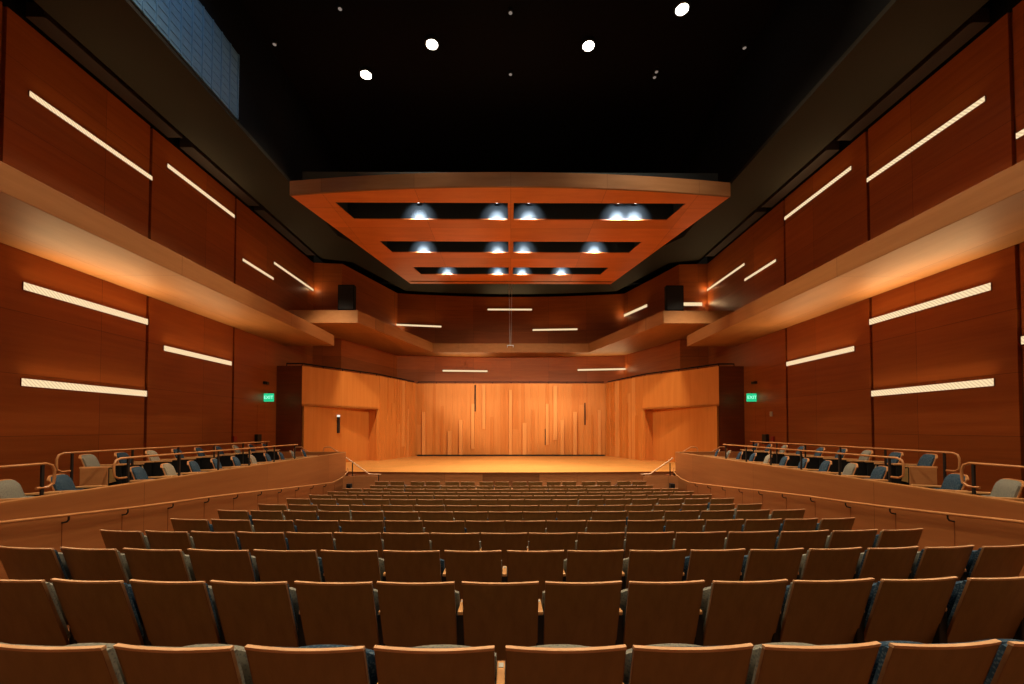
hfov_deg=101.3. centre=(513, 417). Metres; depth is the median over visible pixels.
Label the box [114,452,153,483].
chair
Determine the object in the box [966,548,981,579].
cushion
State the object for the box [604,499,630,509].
chair
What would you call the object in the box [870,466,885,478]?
cushion
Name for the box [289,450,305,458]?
chair
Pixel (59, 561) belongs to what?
cushion
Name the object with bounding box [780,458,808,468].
chair
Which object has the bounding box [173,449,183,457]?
cushion
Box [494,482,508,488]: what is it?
chair
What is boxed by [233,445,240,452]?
cushion
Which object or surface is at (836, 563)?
chair
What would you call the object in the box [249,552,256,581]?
cushion
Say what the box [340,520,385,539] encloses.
chair
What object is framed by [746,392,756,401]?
exit sign
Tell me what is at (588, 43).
recessed light
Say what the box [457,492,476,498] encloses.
chair
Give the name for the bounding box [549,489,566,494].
chair
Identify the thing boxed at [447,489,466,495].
chair
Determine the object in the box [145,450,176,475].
chair
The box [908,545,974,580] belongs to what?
chair
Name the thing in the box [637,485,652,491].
chair
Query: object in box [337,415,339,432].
wall sconce
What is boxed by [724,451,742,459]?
chair
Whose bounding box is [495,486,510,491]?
chair
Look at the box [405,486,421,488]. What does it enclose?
chair
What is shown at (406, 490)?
chair
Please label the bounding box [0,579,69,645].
chair
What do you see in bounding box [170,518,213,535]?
chair
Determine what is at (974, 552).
seat cushion
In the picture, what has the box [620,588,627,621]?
seat cushion
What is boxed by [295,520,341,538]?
chair
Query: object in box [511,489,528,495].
chair
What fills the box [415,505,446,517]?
chair
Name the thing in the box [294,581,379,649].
chair
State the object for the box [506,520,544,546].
chair
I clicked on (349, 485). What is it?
monitor speaker
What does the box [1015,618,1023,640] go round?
chair
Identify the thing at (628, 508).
chair
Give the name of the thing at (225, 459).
chair
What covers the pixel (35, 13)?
trim
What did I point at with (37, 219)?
balcony
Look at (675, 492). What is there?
chair
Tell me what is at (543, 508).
chair
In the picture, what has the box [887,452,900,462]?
cushion
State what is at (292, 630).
cushion
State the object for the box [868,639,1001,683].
chair
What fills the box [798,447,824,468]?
chair
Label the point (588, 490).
chair
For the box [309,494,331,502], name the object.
chair
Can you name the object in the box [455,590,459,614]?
seat cushion
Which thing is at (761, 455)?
chair
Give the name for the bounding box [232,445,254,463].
chair
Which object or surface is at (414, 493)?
chair
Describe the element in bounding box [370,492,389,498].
chair
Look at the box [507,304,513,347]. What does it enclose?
microphone
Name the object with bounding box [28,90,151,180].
light
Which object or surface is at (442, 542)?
chair
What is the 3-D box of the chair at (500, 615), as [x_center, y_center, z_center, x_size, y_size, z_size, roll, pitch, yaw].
[-0.115,1.512,2.923,0.560,0.863,0.430,0,-1,0]
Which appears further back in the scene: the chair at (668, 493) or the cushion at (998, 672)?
the chair at (668, 493)
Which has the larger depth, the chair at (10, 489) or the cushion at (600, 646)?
the chair at (10, 489)
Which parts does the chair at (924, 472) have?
panel, armrest, armrest, panel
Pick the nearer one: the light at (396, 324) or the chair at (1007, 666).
the chair at (1007, 666)
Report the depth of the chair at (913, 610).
2.87 m
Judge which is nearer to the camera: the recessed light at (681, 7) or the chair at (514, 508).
the chair at (514, 508)
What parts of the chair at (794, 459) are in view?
panel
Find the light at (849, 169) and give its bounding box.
[784,166,851,220]
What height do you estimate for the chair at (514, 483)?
0.863 m
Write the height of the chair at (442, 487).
0.863 m
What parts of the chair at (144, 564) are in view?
panel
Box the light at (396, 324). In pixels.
[396,324,440,327]
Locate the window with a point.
(186, 25)
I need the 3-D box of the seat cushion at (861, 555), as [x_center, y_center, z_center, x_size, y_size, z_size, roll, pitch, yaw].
[3.436,1.468,4.100,0.503,0.326,0.156,0,-1,-7]
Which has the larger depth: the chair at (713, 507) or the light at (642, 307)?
the light at (642, 307)
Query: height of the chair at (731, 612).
0.863 m
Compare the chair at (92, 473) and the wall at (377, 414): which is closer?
the chair at (92, 473)
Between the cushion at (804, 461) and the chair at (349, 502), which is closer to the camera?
the chair at (349, 502)
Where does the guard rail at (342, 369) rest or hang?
on the wall at (377, 414)
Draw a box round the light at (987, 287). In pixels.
[869,282,991,324]
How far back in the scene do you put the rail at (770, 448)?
8.06 m
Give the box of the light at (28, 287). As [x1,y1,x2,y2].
[22,282,147,324]
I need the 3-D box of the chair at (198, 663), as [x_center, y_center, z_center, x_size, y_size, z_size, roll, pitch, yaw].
[-1.467,1.407,1.957,0.561,0.863,0.430,0,-1,2]
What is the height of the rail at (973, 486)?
1.134 m
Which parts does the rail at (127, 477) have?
post, post, post, post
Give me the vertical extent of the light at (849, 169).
0.121 m
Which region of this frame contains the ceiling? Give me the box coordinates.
[0,0,1021,296]
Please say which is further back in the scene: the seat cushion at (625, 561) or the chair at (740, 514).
the chair at (740, 514)
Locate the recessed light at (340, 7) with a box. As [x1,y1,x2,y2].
[337,3,342,10]
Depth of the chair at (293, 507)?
7.68 m
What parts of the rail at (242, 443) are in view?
post, post, post, post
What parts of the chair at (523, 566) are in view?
armrest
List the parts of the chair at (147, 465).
panel, armrest, panel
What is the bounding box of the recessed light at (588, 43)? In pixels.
[581,36,595,51]
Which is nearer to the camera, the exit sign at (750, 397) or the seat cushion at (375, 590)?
the seat cushion at (375, 590)
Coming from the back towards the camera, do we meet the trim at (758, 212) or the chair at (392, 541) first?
the trim at (758, 212)
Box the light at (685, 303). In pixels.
[684,302,701,305]
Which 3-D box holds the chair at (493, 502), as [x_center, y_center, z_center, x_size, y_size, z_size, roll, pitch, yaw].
[-0.627,2.107,8.760,0.563,0.863,0.430,0,-1,1]
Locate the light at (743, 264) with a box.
[707,263,744,290]
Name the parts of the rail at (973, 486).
post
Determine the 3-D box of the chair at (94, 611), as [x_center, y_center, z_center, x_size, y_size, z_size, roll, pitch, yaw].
[-2.846,1.513,2.961,0.550,0.863,0.430,0,-1,5]
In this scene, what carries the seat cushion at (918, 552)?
on the chair at (930, 562)
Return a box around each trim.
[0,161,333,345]
[26,2,182,137]
[180,137,259,205]
[254,203,315,255]
[286,310,733,356]
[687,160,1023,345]
[705,204,766,256]
[761,140,838,207]
[836,8,989,140]
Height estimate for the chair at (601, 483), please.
0.863 m
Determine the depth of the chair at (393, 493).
10.56 m
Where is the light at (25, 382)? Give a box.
[20,378,146,396]
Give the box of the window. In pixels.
[131,0,239,119]
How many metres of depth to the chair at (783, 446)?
12.68 m
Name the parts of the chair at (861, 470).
panel, armrest, panel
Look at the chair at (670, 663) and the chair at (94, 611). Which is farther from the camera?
the chair at (94, 611)
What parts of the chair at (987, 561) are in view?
panel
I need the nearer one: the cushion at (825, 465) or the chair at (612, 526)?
the chair at (612, 526)
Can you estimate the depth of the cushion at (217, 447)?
11.95 m
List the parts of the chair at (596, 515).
panel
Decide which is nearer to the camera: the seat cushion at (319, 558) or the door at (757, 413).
the seat cushion at (319, 558)
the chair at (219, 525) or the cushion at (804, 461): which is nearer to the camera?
the chair at (219, 525)
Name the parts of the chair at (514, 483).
panel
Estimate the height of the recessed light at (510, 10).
0.104 m
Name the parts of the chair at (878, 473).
armrest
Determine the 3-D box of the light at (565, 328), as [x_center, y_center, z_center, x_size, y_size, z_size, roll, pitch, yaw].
[2.523,-5.380,25.662,2.740,0.116,0.031,0,-1,4]
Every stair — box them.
[343,474,377,491]
[643,474,677,491]
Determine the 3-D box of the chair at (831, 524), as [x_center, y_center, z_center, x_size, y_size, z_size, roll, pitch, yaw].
[4.497,1.831,6.006,0.609,0.863,0.430,0,-1,-9]
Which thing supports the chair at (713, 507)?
on the floor
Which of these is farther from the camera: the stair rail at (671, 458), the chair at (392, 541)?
the stair rail at (671, 458)
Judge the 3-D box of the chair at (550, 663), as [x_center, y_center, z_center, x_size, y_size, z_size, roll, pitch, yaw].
[0.193,1.407,1.953,0.567,0.863,0.430,0,-1,-1]
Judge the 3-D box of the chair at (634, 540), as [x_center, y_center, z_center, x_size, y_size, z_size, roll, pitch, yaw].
[1.510,1.724,4.894,0.585,0.863,0.430,0,-1,-3]
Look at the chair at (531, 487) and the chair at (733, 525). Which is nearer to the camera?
the chair at (733, 525)
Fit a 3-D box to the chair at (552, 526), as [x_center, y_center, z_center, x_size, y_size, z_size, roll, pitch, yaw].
[0.686,1.827,5.850,0.566,0.863,0.430,0,-1,-2]
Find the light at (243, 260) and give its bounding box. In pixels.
[242,258,273,279]
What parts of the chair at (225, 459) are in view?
panel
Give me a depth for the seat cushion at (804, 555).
4.00 m
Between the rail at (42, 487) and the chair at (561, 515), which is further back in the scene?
the chair at (561, 515)
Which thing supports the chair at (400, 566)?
on the floor
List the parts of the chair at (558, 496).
panel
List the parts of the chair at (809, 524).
panel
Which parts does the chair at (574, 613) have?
armrest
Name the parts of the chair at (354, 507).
panel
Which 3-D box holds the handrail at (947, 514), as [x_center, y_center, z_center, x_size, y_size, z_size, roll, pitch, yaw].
[5.895,1.550,8.437,0.151,1.100,13.874,0,-1,0]
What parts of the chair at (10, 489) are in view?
armrest, armrest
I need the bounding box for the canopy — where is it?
[290,172,729,283]
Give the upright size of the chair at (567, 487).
0.863 m
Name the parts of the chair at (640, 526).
panel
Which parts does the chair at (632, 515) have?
panel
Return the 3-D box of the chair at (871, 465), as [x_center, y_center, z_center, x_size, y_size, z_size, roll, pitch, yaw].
[8.130,1.173,9.199,0.531,0.864,0.634,-1,-2,24]
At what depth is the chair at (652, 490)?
11.62 m
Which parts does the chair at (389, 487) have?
panel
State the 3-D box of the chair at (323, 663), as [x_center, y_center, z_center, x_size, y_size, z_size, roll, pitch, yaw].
[-0.911,1.407,1.952,0.564,0.863,0.430,0,-1,1]
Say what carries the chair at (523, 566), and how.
on the floor
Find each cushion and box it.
[0,480,24,498]
[45,582,69,638]
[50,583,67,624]
[51,474,75,490]
[54,550,68,579]
[58,552,72,579]
[66,643,126,683]
[81,454,99,466]
[117,452,130,463]
[117,551,129,583]
[120,553,132,579]
[124,583,143,638]
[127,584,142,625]
[132,466,148,479]
[144,535,150,548]
[147,450,159,460]
[163,463,176,475]
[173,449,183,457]
[182,551,191,580]
[185,554,194,580]
[189,461,200,471]
[196,447,204,455]
[205,583,219,636]
[208,585,219,626]
[212,459,222,468]
[216,446,223,454]
[232,457,240,465]
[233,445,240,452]
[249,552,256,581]
[250,455,256,463]
[251,556,258,581]
[265,453,271,461]
[287,584,297,635]
[289,587,298,627]
[302,644,377,683]
[318,557,323,581]
[373,588,379,614]
[379,558,384,580]
[417,644,496,677]
[440,559,444,580]
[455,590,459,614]
[531,644,588,646]
[541,646,600,647]
[542,591,544,609]
[563,559,566,572]
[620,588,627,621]
[622,557,628,579]
[623,643,699,683]
[683,556,688,579]
[700,586,710,626]
[703,583,712,634]
[741,555,747,580]
[743,551,749,580]
[745,642,813,683]
[749,453,755,460]
[763,455,769,462]
[779,445,786,452]
[779,456,787,465]
[781,582,792,627]
[781,585,789,615]
[796,446,803,453]
[797,458,806,467]
[798,554,805,579]
[800,550,808,579]
[814,447,823,455]
[818,461,829,471]
[824,535,829,548]
[835,449,845,457]
[842,463,855,474]
[855,552,863,577]
[856,550,866,578]
[858,450,870,460]
[865,581,879,627]
[865,583,876,618]
[868,641,923,683]
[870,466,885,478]
[872,534,878,547]
[875,531,881,547]
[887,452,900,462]
[911,549,923,578]
[911,551,920,577]
[917,454,934,465]
[941,474,964,489]
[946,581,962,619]
[947,580,966,629]
[965,550,977,577]
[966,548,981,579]
[984,644,1007,683]
[990,479,1020,497]
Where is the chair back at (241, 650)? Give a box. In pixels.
[183,644,252,683]
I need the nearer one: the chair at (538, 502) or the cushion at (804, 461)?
the chair at (538, 502)
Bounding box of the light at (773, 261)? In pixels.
[744,259,775,280]
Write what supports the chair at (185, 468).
on the floor
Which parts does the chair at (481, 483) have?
panel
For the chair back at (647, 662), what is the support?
on the chair at (670, 663)
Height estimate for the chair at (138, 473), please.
0.864 m
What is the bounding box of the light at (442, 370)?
[442,370,487,371]
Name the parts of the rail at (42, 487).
post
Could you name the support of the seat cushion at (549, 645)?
on the chair at (550, 663)
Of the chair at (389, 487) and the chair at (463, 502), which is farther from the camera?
the chair at (389, 487)
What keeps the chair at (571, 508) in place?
on the floor
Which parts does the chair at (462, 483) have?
panel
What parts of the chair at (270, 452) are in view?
panel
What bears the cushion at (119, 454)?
on the chair at (147, 465)
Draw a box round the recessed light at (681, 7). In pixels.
[673,0,690,16]
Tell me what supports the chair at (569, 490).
on the floor
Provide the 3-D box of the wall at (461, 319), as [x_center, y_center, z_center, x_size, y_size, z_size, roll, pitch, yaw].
[-0.141,-2.169,23.209,19.330,10.670,5.500,0,-1,0]
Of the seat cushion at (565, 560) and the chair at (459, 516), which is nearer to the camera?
the seat cushion at (565, 560)
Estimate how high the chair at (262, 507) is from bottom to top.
0.863 m
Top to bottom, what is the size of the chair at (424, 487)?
0.863 m
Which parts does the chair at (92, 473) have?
panel, armrest, armrest, panel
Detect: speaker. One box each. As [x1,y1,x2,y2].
[338,285,355,309]
[346,483,351,488]
[664,285,683,310]
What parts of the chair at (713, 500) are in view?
panel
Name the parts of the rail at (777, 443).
post, post, post, post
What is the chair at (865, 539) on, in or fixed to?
on the floor
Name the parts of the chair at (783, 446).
panel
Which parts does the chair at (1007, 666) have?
panel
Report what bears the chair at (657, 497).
on the floor
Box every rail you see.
[0,462,55,495]
[55,441,269,479]
[112,444,297,482]
[286,363,413,381]
[346,457,380,480]
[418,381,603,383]
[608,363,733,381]
[641,458,672,475]
[723,444,904,482]
[750,441,960,480]
[960,462,1023,494]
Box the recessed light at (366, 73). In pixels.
[359,66,372,79]
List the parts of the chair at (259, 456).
panel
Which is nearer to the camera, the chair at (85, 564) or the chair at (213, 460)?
the chair at (85, 564)
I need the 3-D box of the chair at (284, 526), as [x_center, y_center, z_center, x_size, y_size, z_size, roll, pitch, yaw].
[-3.293,1.828,5.893,0.632,0.863,0.434,0,-1,6]
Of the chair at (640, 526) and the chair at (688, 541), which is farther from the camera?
the chair at (640, 526)
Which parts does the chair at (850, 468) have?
armrest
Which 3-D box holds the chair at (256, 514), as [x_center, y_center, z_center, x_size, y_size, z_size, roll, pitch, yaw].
[-3.971,1.923,6.895,0.577,0.863,0.430,0,-1,7]
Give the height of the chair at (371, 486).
0.863 m
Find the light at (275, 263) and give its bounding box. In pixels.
[274,262,313,290]
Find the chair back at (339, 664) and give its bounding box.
[283,647,369,682]
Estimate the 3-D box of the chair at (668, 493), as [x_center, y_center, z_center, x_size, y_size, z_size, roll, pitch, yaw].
[3.749,2.309,10.825,0.563,0.863,0.430,0,-1,-7]
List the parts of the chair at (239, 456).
panel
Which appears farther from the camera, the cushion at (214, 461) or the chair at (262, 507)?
the cushion at (214, 461)
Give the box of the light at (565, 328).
[532,328,577,330]
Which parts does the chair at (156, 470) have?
panel, panel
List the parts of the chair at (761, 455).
panel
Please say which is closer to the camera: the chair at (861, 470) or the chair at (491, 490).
the chair at (861, 470)
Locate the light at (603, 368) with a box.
[577,368,625,370]
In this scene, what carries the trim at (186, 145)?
attached to the wall at (189, 400)
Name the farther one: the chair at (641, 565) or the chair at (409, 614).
the chair at (641, 565)
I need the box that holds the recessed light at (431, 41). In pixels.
[424,34,439,50]
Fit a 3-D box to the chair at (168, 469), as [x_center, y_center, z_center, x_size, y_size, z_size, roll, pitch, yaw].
[-7.040,1.384,8.821,0.531,0.864,0.634,1,-2,-24]
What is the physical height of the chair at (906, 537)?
0.863 m
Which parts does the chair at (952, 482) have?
armrest, armrest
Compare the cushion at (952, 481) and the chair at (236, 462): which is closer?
the cushion at (952, 481)
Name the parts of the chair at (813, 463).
panel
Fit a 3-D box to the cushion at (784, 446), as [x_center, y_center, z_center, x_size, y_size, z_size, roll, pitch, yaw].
[8.232,1.068,12.868,0.208,0.454,0.470,-1,-2,24]
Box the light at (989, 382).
[871,378,994,396]
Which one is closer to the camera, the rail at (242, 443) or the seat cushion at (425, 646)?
the seat cushion at (425, 646)
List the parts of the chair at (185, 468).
panel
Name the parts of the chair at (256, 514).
panel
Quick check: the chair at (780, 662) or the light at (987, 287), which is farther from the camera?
the light at (987, 287)
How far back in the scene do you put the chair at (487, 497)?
9.55 m
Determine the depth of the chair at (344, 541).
4.72 m
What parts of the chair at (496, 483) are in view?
panel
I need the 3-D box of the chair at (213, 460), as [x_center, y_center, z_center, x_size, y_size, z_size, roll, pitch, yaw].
[-7.049,1.419,10.241,0.531,0.864,0.634,1,-2,-24]
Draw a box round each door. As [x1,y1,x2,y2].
[257,405,272,450]
[750,405,765,450]
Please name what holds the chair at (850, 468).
on the floor
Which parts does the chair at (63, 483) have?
armrest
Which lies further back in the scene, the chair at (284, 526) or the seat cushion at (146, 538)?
the chair at (284, 526)
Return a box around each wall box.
[254,434,261,443]
[762,434,768,443]
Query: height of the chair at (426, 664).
0.863 m
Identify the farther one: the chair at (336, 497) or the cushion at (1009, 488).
the chair at (336, 497)
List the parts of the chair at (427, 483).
panel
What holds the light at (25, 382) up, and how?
attached to the wall at (189, 400)
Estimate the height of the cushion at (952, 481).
0.454 m
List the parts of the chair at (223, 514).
panel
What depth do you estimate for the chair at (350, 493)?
10.60 m
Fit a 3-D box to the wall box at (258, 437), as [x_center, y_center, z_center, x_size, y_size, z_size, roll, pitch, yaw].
[-9.688,0.810,15.923,0.120,0.360,0.260,0,-1,0]
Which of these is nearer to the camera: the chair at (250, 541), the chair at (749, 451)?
the chair at (250, 541)
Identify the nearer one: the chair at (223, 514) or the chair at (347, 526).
the chair at (347, 526)
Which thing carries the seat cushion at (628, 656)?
on the chair at (670, 663)
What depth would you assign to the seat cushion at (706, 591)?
2.99 m
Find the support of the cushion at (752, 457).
on the chair at (752, 457)
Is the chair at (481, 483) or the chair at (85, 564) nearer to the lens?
the chair at (85, 564)
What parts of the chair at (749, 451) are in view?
panel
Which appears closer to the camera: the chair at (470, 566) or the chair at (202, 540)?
the chair at (470, 566)
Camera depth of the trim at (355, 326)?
20.86 m
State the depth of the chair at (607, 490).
11.57 m
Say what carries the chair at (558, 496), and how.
on the floor
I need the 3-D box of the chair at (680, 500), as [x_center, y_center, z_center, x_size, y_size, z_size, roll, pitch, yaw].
[3.212,2.109,8.850,0.563,0.863,0.430,0,-1,-6]
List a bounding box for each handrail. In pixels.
[0,468,347,523]
[673,468,1023,523]
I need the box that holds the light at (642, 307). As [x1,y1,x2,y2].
[624,304,646,316]
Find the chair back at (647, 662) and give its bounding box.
[629,645,726,678]
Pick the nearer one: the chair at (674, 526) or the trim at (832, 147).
the chair at (674, 526)
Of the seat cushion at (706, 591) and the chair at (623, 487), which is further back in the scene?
the chair at (623, 487)
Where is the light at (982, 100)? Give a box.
[867,96,985,182]
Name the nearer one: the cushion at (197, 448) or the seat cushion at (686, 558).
the seat cushion at (686, 558)
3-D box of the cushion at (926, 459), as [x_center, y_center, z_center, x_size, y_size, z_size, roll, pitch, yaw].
[8.259,0.959,8.430,0.208,0.454,0.470,-1,-2,24]
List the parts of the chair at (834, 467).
panel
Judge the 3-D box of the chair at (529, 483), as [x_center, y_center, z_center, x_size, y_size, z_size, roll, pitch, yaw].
[0.685,2.486,13.637,0.547,0.863,0.430,0,-1,-2]
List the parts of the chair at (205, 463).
panel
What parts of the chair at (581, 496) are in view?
panel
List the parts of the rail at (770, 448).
post, post, post, post, post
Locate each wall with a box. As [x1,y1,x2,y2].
[0,1,313,492]
[0,452,345,579]
[276,366,415,461]
[312,263,708,475]
[416,384,605,455]
[606,366,744,461]
[675,452,1023,576]
[707,0,1023,497]
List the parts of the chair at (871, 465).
panel, armrest, panel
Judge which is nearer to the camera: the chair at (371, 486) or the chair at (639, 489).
the chair at (639, 489)
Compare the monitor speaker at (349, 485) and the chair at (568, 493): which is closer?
the chair at (568, 493)
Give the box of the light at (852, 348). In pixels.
[786,346,854,365]
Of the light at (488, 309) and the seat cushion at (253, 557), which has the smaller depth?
the seat cushion at (253, 557)
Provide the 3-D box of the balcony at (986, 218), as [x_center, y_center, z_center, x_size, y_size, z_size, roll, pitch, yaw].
[8.556,-3.547,7.341,2.100,0.450,21.400,0,-1,0]
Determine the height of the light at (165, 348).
0.157 m
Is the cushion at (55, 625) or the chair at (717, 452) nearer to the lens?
the cushion at (55, 625)
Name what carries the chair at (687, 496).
on the floor
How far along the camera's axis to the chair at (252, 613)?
2.81 m
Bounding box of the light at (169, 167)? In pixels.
[167,163,234,217]
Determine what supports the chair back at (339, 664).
on the chair at (323, 663)
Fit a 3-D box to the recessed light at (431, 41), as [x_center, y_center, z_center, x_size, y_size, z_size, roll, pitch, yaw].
[-2.427,-11.146,12.491,0.439,0.104,0.446,0,-1,0]
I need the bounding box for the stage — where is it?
[346,456,674,487]
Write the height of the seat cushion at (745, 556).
0.326 m
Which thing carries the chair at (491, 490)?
on the floor
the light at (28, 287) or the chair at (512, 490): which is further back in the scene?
the chair at (512, 490)
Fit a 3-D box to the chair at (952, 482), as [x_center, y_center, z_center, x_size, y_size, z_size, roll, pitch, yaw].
[6.944,1.335,6.827,0.531,0.864,0.634,-1,-2,24]
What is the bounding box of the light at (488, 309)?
[488,309,531,310]
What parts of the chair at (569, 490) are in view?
panel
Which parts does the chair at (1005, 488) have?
armrest, armrest, panel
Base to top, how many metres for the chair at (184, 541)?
0.863 m
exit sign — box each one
[264,392,273,401]
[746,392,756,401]
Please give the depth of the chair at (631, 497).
9.62 m
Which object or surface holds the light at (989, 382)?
attached to the wall at (825, 401)
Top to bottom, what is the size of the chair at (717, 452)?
0.864 m
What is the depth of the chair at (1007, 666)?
1.85 m
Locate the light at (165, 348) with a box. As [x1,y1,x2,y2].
[163,345,231,365]
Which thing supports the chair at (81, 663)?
on the floor
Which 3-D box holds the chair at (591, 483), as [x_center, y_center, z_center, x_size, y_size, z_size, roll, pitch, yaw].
[2.378,2.487,13.682,0.497,0.863,0.430,0,-1,-5]
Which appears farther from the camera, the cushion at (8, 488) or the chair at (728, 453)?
the chair at (728, 453)
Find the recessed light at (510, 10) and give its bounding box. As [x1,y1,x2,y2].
[508,7,512,14]
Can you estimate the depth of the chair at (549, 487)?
12.50 m
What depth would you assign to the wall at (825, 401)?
10.22 m
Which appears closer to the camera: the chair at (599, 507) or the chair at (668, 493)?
the chair at (599, 507)
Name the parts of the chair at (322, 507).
panel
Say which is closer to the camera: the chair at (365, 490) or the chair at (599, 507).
the chair at (599, 507)
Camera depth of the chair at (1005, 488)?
6.00 m
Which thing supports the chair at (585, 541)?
on the floor
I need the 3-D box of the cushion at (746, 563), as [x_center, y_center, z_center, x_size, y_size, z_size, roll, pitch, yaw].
[2.368,1.419,3.864,0.485,0.451,0.200,0,-1,-5]
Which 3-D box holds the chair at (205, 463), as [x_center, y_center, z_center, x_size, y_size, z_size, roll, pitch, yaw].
[-8.255,1.225,11.319,0.531,0.864,0.634,1,-2,-24]
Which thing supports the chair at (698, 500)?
on the floor
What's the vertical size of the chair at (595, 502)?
0.863 m
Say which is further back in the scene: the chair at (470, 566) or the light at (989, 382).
the light at (989, 382)
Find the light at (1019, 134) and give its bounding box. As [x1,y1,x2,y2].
[1016,129,1023,139]
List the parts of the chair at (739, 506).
panel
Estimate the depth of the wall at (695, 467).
7.21 m
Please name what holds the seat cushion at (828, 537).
on the chair at (865, 539)
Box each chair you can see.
[0,479,61,500]
[0,546,72,582]
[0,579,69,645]
[0,643,126,683]
[47,474,106,491]
[50,578,143,645]
[60,547,132,583]
[79,454,124,485]
[100,529,150,553]
[113,643,252,683]
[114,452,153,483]
[122,548,194,629]
[129,579,220,646]
[130,466,171,482]
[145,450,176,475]
[145,530,195,554]
[160,463,197,476]
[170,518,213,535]
[171,448,201,472]
[187,460,219,472]
[187,548,258,585]
[191,531,241,549]
[194,447,221,469]
[210,458,239,469]
[210,580,298,646]
[211,519,254,536]
[215,446,238,466]
[217,510,252,524]
[231,456,256,466]
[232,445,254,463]
[238,531,289,555]
[244,644,377,683]
[248,444,265,461]
[250,454,270,463]
[250,510,285,524]
[252,519,297,537]
[254,549,323,587]
[258,504,289,515]
[261,443,279,459]
[264,453,284,461]
[277,452,296,459]
[284,510,318,525]
[286,498,312,508]
[286,532,336,556]
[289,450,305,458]
[289,504,320,515]
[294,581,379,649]
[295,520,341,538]
[300,449,317,456]
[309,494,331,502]
[312,498,338,509]
[318,511,351,525]
[320,504,351,516]
[320,550,384,588]
[327,491,346,498]
[334,495,356,502]
[334,532,384,558]
[338,499,364,509]
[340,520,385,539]
[343,488,361,494]
[349,492,368,498]
[351,505,383,513]
[351,511,385,526]
[358,495,381,503]
[363,488,382,494]
[364,499,391,509]
[370,485,386,491]
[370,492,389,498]
[374,644,496,683]
[375,481,390,488]
[376,581,459,646]
[382,550,444,582]
[383,495,406,503]
[383,505,413,516]
[383,532,431,550]
[384,489,403,494]
[385,511,419,520]
[385,520,424,532]
[388,485,404,491]
[390,481,406,488]
[391,499,417,510]
[392,492,411,498]
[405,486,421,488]
[405,489,424,494]
[409,495,432,503]
[410,481,425,488]
[413,492,433,498]
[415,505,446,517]
[418,499,442,504]
[419,511,454,527]
[423,486,439,491]
[424,520,466,539]
[426,481,440,488]
[426,489,445,494]
[431,532,480,560]
[434,495,457,504]
[435,492,454,495]
[441,486,456,491]
[442,550,501,601]
[445,482,459,488]
[445,499,469,510]
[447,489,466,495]
[447,505,477,517]
[454,511,487,527]
[456,581,538,659]
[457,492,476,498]
[459,486,474,491]
[460,495,483,504]
[461,482,476,488]
[466,520,503,540]
[468,489,487,495]
[471,499,496,511]
[477,486,492,491]
[479,482,493,488]
[479,492,498,499]
[479,505,508,520]
[480,533,526,567]
[485,495,508,504]
[489,511,521,532]
[490,489,509,495]
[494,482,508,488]
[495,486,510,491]
[495,644,626,683]
[498,499,523,511]
[501,492,520,499]
[502,550,563,600]
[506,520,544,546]
[511,482,526,488]
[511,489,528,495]
[511,495,531,504]
[511,505,537,520]
[513,486,528,488]
[523,492,542,498]
[523,511,555,527]
[525,499,550,511]
[527,532,575,558]
[528,482,541,491]
[530,486,546,488]
[530,489,547,495]
[534,495,554,504]
[536,581,621,646]
[539,505,566,517]
[545,492,564,498]
[545,520,585,540]
[546,482,560,488]
[548,486,564,491]
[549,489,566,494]
[552,499,576,510]
[555,511,590,527]
[557,495,577,503]
[561,481,575,488]
[563,549,623,581]
[566,486,582,493]
[566,489,585,494]
[566,505,594,517]
[567,492,586,499]
[575,532,624,550]
[577,495,600,504]
[578,499,603,510]
[580,481,595,488]
[584,485,599,491]
[585,520,625,532]
[587,489,603,494]
[588,492,608,498]
[590,511,626,525]
[595,481,610,488]
[596,505,623,510]
[602,485,617,491]
[602,495,622,503]
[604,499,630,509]
[606,489,622,494]
[610,492,629,498]
[615,580,704,648]
[617,481,630,488]
[619,485,635,491]
[621,549,685,589]
[623,505,651,516]
[623,532,673,558]
[623,643,753,683]
[624,488,641,494]
[624,520,664,539]
[625,495,645,503]
[625,511,662,526]
[630,499,656,509]
[631,491,650,498]
[632,481,645,488]
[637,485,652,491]
[643,488,659,494]
[647,495,667,503]
[651,504,679,515]
[653,491,672,498]
[656,498,682,509]
[661,488,678,494]
[662,510,698,525]
[663,519,703,538]
[669,494,689,502]
[672,531,725,556]
[674,491,693,497]
[679,504,707,515]
[682,498,708,504]
[682,548,745,587]
[690,494,711,502]
[694,579,787,645]
[698,510,734,524]
[702,519,743,537]
[703,449,719,456]
[707,498,733,508]
[707,504,734,510]
[713,450,730,457]
[723,530,777,554]
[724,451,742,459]
[733,509,769,524]
[734,503,761,514]
[737,453,756,461]
[739,548,803,584]
[740,443,758,459]
[741,518,781,536]
[745,641,880,683]
[749,454,769,463]
[752,444,771,461]
[765,456,788,466]
[766,445,787,463]
[768,509,805,523]
[771,578,874,644]
[774,530,828,553]
[778,518,818,536]
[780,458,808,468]
[781,446,803,465]
[796,547,862,579]
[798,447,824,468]
[802,460,831,471]
[815,517,854,535]
[817,448,847,471]
[821,463,857,475]
[824,529,877,552]
[842,450,872,475]
[846,465,887,481]
[853,546,918,582]
[853,576,957,643]
[864,451,903,482]
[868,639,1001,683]
[872,528,922,547]
[893,453,937,484]
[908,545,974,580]
[911,473,968,491]
[932,576,1023,643]
[955,478,1023,501]
[960,544,1023,580]
[973,639,1023,683]
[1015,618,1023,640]
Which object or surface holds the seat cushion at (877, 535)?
on the chair at (906, 537)
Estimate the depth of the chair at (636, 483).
13.59 m
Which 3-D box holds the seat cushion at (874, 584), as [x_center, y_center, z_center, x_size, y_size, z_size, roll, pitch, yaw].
[2.705,1.365,3.093,0.545,0.326,0.156,0,-1,-5]

